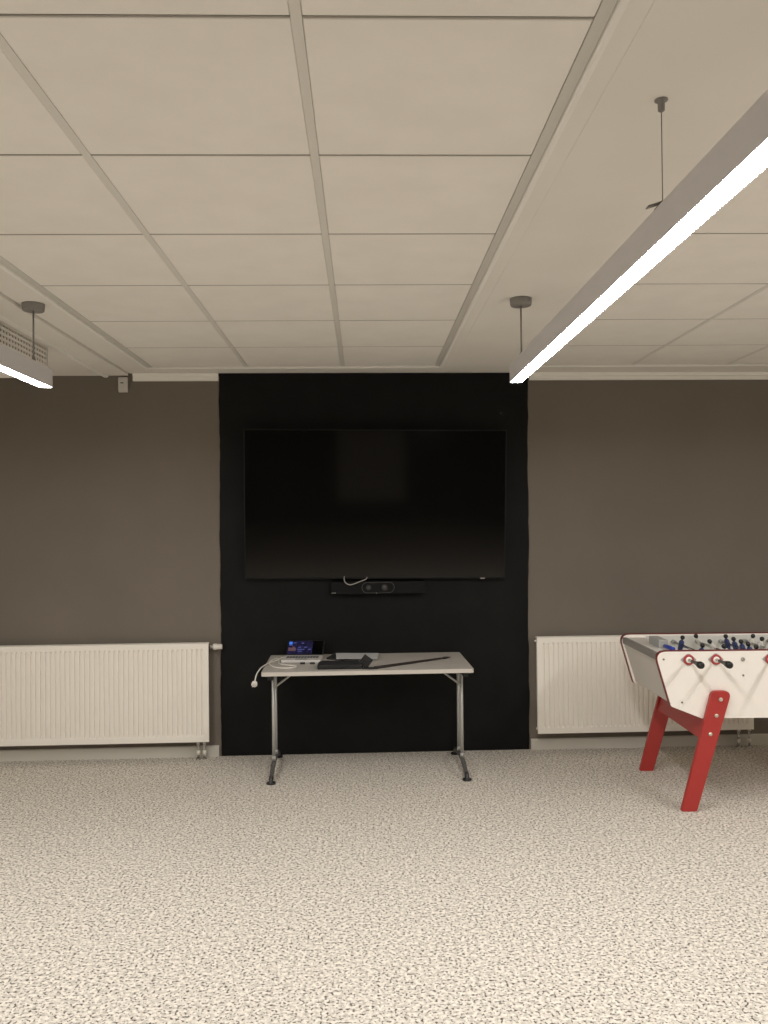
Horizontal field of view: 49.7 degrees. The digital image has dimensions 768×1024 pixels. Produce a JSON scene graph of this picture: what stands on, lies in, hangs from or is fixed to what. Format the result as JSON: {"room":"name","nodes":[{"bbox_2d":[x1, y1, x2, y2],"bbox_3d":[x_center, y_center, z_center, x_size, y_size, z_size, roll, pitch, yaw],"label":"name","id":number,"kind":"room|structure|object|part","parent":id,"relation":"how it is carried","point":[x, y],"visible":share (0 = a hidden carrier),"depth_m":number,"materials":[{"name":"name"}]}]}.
{"room":"office recreation room","nodes":[
{"label":"office recreation room","id":0,"kind":"room"},
{"bbox_2d":[0,0,767,375],"bbox_3d":[0.577,-1.158,0.503,7.600,0.217,11.650,-1,-1,-1],"label":"ceiling","id":1,"kind":"structure","parent":0,"point":[187,186],"depth_m":2.58,"materials":[{"name":"grey tile"}]},
{"bbox_2d":[0,321,47,377],"bbox_3d":[-2.214,-0.888,4.165,0.500,0.184,1.435,-1,-1,-1],"label":"vent","id":2,"kind":"object","parent":1,"relation":"attached to","point":[10,337],"visible":0.55,"depth_m":4.54,"materials":[{"name":"metal"}]},
{"bbox_2d":[0,301,52,387],"bbox_3d":[-1.651,-0.831,2.465,0.105,0.378,3.398,-1,-1,-1],"label":"pendant lamp","id":3,"kind":"object","parent":1,"relation":"hanging from","point":[13,363],"visible":1,"depth_m":3.91,"materials":[{"name":"silver metal"}]},
{"bbox_2d":[0,365,49,386],"bbox_3d":[-1.649,-0.648,2.463,0.055,0.009,3.388,-1,-1,-1],"label":"diffuser","id":4,"kind":"object","parent":3,"relation":"attached to","point":[16,371],"depth_m":3.87,"materials":[{"name":"white plastic"}]},
{"bbox_3d":[-1.689,-0.847,3.999,0.020,0.244,0.020,-1,-1,-1],"label":"feed rod","id":5,"kind":"part","parent":3,"relation":"part of","materials":[{"name":"grey metal"}]},
{"bbox_2d":[510,89,767,382],"bbox_3d":[0.697,-0.855,2.488,0.105,0.378,3.328,-1,-1,-1],"label":"pendant lamp","id":6,"kind":"object","parent":1,"relation":"hanging from","point":[741,154],"visible":1,"depth_m":2.06,"materials":[{"name":"silver metal"}]},
{"bbox_3d":[0.660,-0.870,3.993,0.020,0.244,0.020,-1,-1,-1],"label":"feed rod","id":7,"kind":"part","parent":6,"relation":"part of","materials":[{"name":"grey metal"}]},
{"bbox_2d":[0,745,767,1023],"bbox_3d":[0.605,1.709,0.471,7.600,0.120,11.650,-1,-1,-1],"label":"floor","id":8,"kind":"structure","parent":0,"point":[549,886],"depth_m":3.73,"materials":[{"name":"carpet"}]},
{"bbox_2d":[261,652,473,784],"bbox_3d":[-0.112,1.356,5.549,1.337,0.714,0.690,-1,-1,-3],"label":"folding table","id":9,"kind":"object","parent":8,"relation":"on","point":[457,664],"visible":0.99,"depth_m":5.43,"materials":[{"name":"laminate"}]},
{"bbox_2d":[251,657,296,686],"bbox_3d":[-0.669,1.035,5.392,0.223,0.100,0.610,-1,-1,9],"label":"power cable","id":10,"kind":"object","parent":9,"relation":"on","point":[254,683],"visible":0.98,"depth_m":5.33,"materials":[{"name":"white plastic"}]},
{"bbox_3d":[-0.726,1.351,5.459,0.027,0.584,0.027,-1,-1,-3],"label":"leg","id":11,"kind":"part","parent":9,"relation":"part of","materials":[{"name":"silver metal"}]},
{"bbox_3d":[-0.733,1.353,5.619,0.027,0.584,0.027,-1,-1,-3],"label":"leg","id":12,"kind":"part","parent":9,"relation":"part of","materials":[{"name":"silver metal"}]},
{"bbox_2d":[281,640,324,662],"bbox_3d":[-0.550,0.954,5.678,0.262,0.102,0.339,-1,-1,1],"label":"laptop","id":13,"kind":"object","parent":9,"relation":"on","point":[307,651],"visible":1,"depth_m":5.74,"materials":[{"name":"silver metal"}]},
{"bbox_3d":[-0.548,0.949,5.781,0.262,0.090,0.133,-1,-1,1],"label":"lid","id":14,"kind":"part","parent":13,"relation":"part of","materials":[{"name":"black plastic"}]},
{"bbox_2d":[326,653,350,659],"bbox_3d":[-0.263,0.997,5.728,0.262,0.012,0.256,-1,-1,-1],"label":"document folder","id":15,"kind":"object","parent":9,"relation":"on","point":[333,656],"visible":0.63,"depth_m":5.64,"materials":[{"name":"black plastic"}]},
{"bbox_2d":[336,653,378,658],"bbox_3d":[-0.185,0.988,5.698,0.300,0.004,0.273,-1,-1,-1],"label":"paper sheet","id":16,"kind":"object","parent":15,"relation":"on","point":[338,655],"visible":0.85,"depth_m":5.71,"materials":[{"name":"grey paper"}]},
{"bbox_2d":[317,654,377,669],"bbox_3d":[-0.233,0.957,5.337,0.387,0.091,0.187,-1,-1,-1],"label":"case","id":17,"kind":"object","parent":9,"relation":"on","point":[365,661],"visible":1,"depth_m":5.28,"materials":[{"name":"black fabric"}]},
{"bbox_2d":[374,656,449,668],"bbox_3d":[0.197,0.986,5.451,0.644,0.018,0.018,0,-1,-37],"label":"stick","id":18,"kind":"object","parent":9,"relation":"on","point":[445,657],"visible":1,"depth_m":5.41,"materials":[{"name":"black"}]},
{"bbox_3d":[0.507,1.341,5.654,0.027,0.584,0.027,-1,-1,-3],"label":"leg","id":19,"kind":"part","parent":9,"relation":"part of","materials":[{"name":"silver metal"}]},
{"bbox_3d":[0.514,1.339,5.494,0.027,0.584,0.027,-1,-1,-3],"label":"leg","id":20,"kind":"part","parent":9,"relation":"part of","materials":[{"name":"silver metal"}]},
{"bbox_2d":[620,632,767,811],"bbox_3d":[2.274,1.222,5.066,1.451,0.925,1.132,-1,-1,0],"label":"foosball table","id":21,"kind":"object","parent":8,"relation":"on","point":[707,679],"visible":0.99,"depth_m":4.71,"materials":[{"name":"white laminate"}]},
{"bbox_3d":[1.567,0.832,5.071,0.026,0.040,0.681,-1,-1,0],"label":"rail","id":22,"kind":"part","parent":21,"relation":"part of","materials":[{"name":"grey wood"}]},
{"bbox_3d":[1.612,0.975,5.069,0.095,0.246,0.680,-1,-1,0],"label":"panel","id":23,"kind":"part","parent":21,"relation":"part of","materials":[{"name":"grey laminate"}]},
{"bbox_2d":[627,637,668,651],"bbox_3d":[1.639,0.823,5.071,0.120,0.020,0.680,-1,-1,0],"label":"shelf","id":24,"kind":"object","parent":21,"relation":"attached to","point":[640,644],"depth_m":5.09,"materials":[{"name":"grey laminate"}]},
{"bbox_3d":[1.812,1.355,5.445,0.281,0.675,0.029,-1,-1,0],"label":"leg","id":25,"kind":"part","parent":21,"relation":"part of","materials":[{"name":"red wood"}]},
{"bbox_2d":[663,644,674,649],"bbox_3d":[1.676,0.796,4.883,0.023,0.023,0.135,-1,-1,-5],"label":"tube","id":26,"kind":"object","parent":21,"relation":"on","point":[666,646],"visible":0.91,"depth_m":4.87,"materials":[{"name":"blue plastic"}]},
{"bbox_3d":[2.272,0.981,5.422,1.444,0.382,0.025,-1,-1,0],"label":"panel","id":27,"kind":"part","parent":21,"relation":"part of","materials":[{"name":"white laminate"}]},
{"bbox_3d":[1.881,0.839,5.036,0.015,0.015,0.840,-1,-1,0],"label":"rod","id":28,"kind":"part","parent":21,"relation":"part of","materials":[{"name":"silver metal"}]},
{"bbox_3d":[1.812,1.347,4.685,0.281,0.675,0.029,-1,-1,0],"label":"leg","id":29,"kind":"part","parent":21,"relation":"part of","materials":[{"name":"red wood"}]},
{"bbox_3d":[2.272,0.973,4.717,1.444,0.382,0.025,-1,-1,0],"label":"panel","id":30,"kind":"part","parent":21,"relation":"part of","materials":[{"name":"white laminate"}]},
{"bbox_3d":[2.034,0.839,5.110,0.015,0.015,0.832,-1,-1,0],"label":"rod","id":31,"kind":"part","parent":21,"relation":"part of","materials":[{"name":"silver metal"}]},
{"bbox_3d":[2.188,0.836,5.036,0.015,0.015,0.840,-1,-1,0],"label":"rod","id":32,"kind":"part","parent":21,"relation":"part of","materials":[{"name":"silver metal"}]},
{"bbox_2d":[0,373,767,755],"bbox_3d":[0.348,0.306,6.028,7.700,3.017,0.157,-1,-1,-2],"label":"wall","id":33,"kind":"structure","parent":0,"point":[648,499],"depth_m":5.93,"materials":[{"name":"brown paint"}]},
{"bbox_2d":[0,314,107,377],"bbox_3d":[-1.831,-1.027,0.321,0.036,0.025,11.108,-1,-1,-1],"label":"trim","id":34,"kind":"structure","parent":33,"relation":"attached to","point":[2,318],"depth_m":4.80,"materials":[{"name":"white metal"}]},
{"bbox_2d":[0,745,218,760],"bbox_3d":[-2.224,1.699,5.824,2.118,0.077,0.017,-1,-1,-2],"label":"baseboard","id":35,"kind":"structure","parent":33,"relation":"attached to","point":[211,750],"depth_m":5.83,"materials":[{"name":"beige"}]},
{"bbox_2d":[0,642,222,759],"bbox_3d":[-2.173,1.331,5.785,2.084,0.812,0.105,-1,-1,-2],"label":"radiator","id":36,"kind":"object","parent":33,"relation":"attached to","point":[136,693],"visible":1,"depth_m":5.75,"materials":[{"name":"white metal"}]},
{"bbox_2d":[0,642,208,646],"bbox_3d":[-2.221,0.930,5.773,1.986,0.009,0.052,-1,-1,-2],"label":"grille","id":37,"kind":"object","parent":36,"relation":"attached to","point":[198,644],"depth_m":5.77,"materials":[{"name":"white metal"}]},
{"bbox_2d":[118,377,127,392],"bbox_3d":[-1.842,-0.898,5.861,0.063,0.106,0.032,-1,-1,-2],"label":"wall sensor","id":38,"kind":"object","parent":33,"relation":"attached to","point":[122,381],"visible":1,"depth_m":5.85,"materials":[{"name":"grey plastic"}]},
{"bbox_2d":[132,373,218,380],"bbox_3d":[-1.475,-0.955,5.879,0.598,0.054,0.032,-1,-1,-2],"label":"trim","id":39,"kind":"structure","parent":33,"relation":"attached to","point":[136,376],"depth_m":5.87,"materials":[{"name":"white"}]},
{"bbox_2d":[243,429,506,578],"bbox_3d":[-0.058,-0.053,5.870,1.845,1.052,0.141,0,-1,-2],"label":"television","id":40,"kind":"object","parent":33,"relation":"attached to","point":[319,503],"visible":1,"depth_m":5.84,"materials":[{"name":"black glass"}]},
{"bbox_2d":[331,580,424,593],"bbox_3d":[-0.043,0.534,5.888,0.664,0.085,0.097,-1,-1,-2],"label":"bar","id":41,"kind":"object","parent":33,"relation":"attached to","point":[363,587],"visible":1,"depth_m":5.84,"materials":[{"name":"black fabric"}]},
{"bbox_3d":[-0.041,0.532,5.846,0.226,0.073,0.004,-1,-1,-2],"label":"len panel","id":42,"kind":"part","parent":41,"relation":"part of","materials":[{"name":"black plastic"}]},
{"bbox_2d":[534,635,753,747],"bbox_3d":[1.858,1.290,5.956,1.572,0.816,0.105,-1,-1,-2],"label":"radiator","id":43,"kind":"object","parent":33,"relation":"attached to","point":[585,685],"visible":0.59,"depth_m":5.89,"materials":[{"name":"white metal"}]},
{"bbox_3d":[1.861,1.225,5.975,1.537,0.662,0.012,-1,-1,-2],"label":"panel","id":44,"kind":"part","parent":43,"relation":"part of","materials":[{"name":"white metal"}]},
{"bbox_2d":[535,635,621,637],"bbox_3d":[1.859,0.888,5.947,1.549,0.009,0.052,-1,-1,-2],"label":"grille","id":45,"kind":"object","parent":43,"relation":"attached to","point":[599,636],"depth_m":5.90,"materials":[{"name":"white metal"}]},
{"bbox_2d":[529,372,767,379],"bbox_3d":[2.516,-0.993,6.048,2.941,0.054,0.033,-1,-1,-2],"label":"trim","id":46,"kind":"structure","parent":33,"relation":"attached to","point":[535,375],"depth_m":6.01,"materials":[{"name":"white"}]},
{"bbox_2d":[531,734,767,749],"bbox_3d":[2.534,1.654,6.026,2.958,0.077,0.016,-1,-1,-2],"label":"baseboard","id":47,"kind":"structure","parent":33,"relation":"attached to","point":[723,739],"depth_m":5.99,"materials":[{"name":"beige"}]}
]}

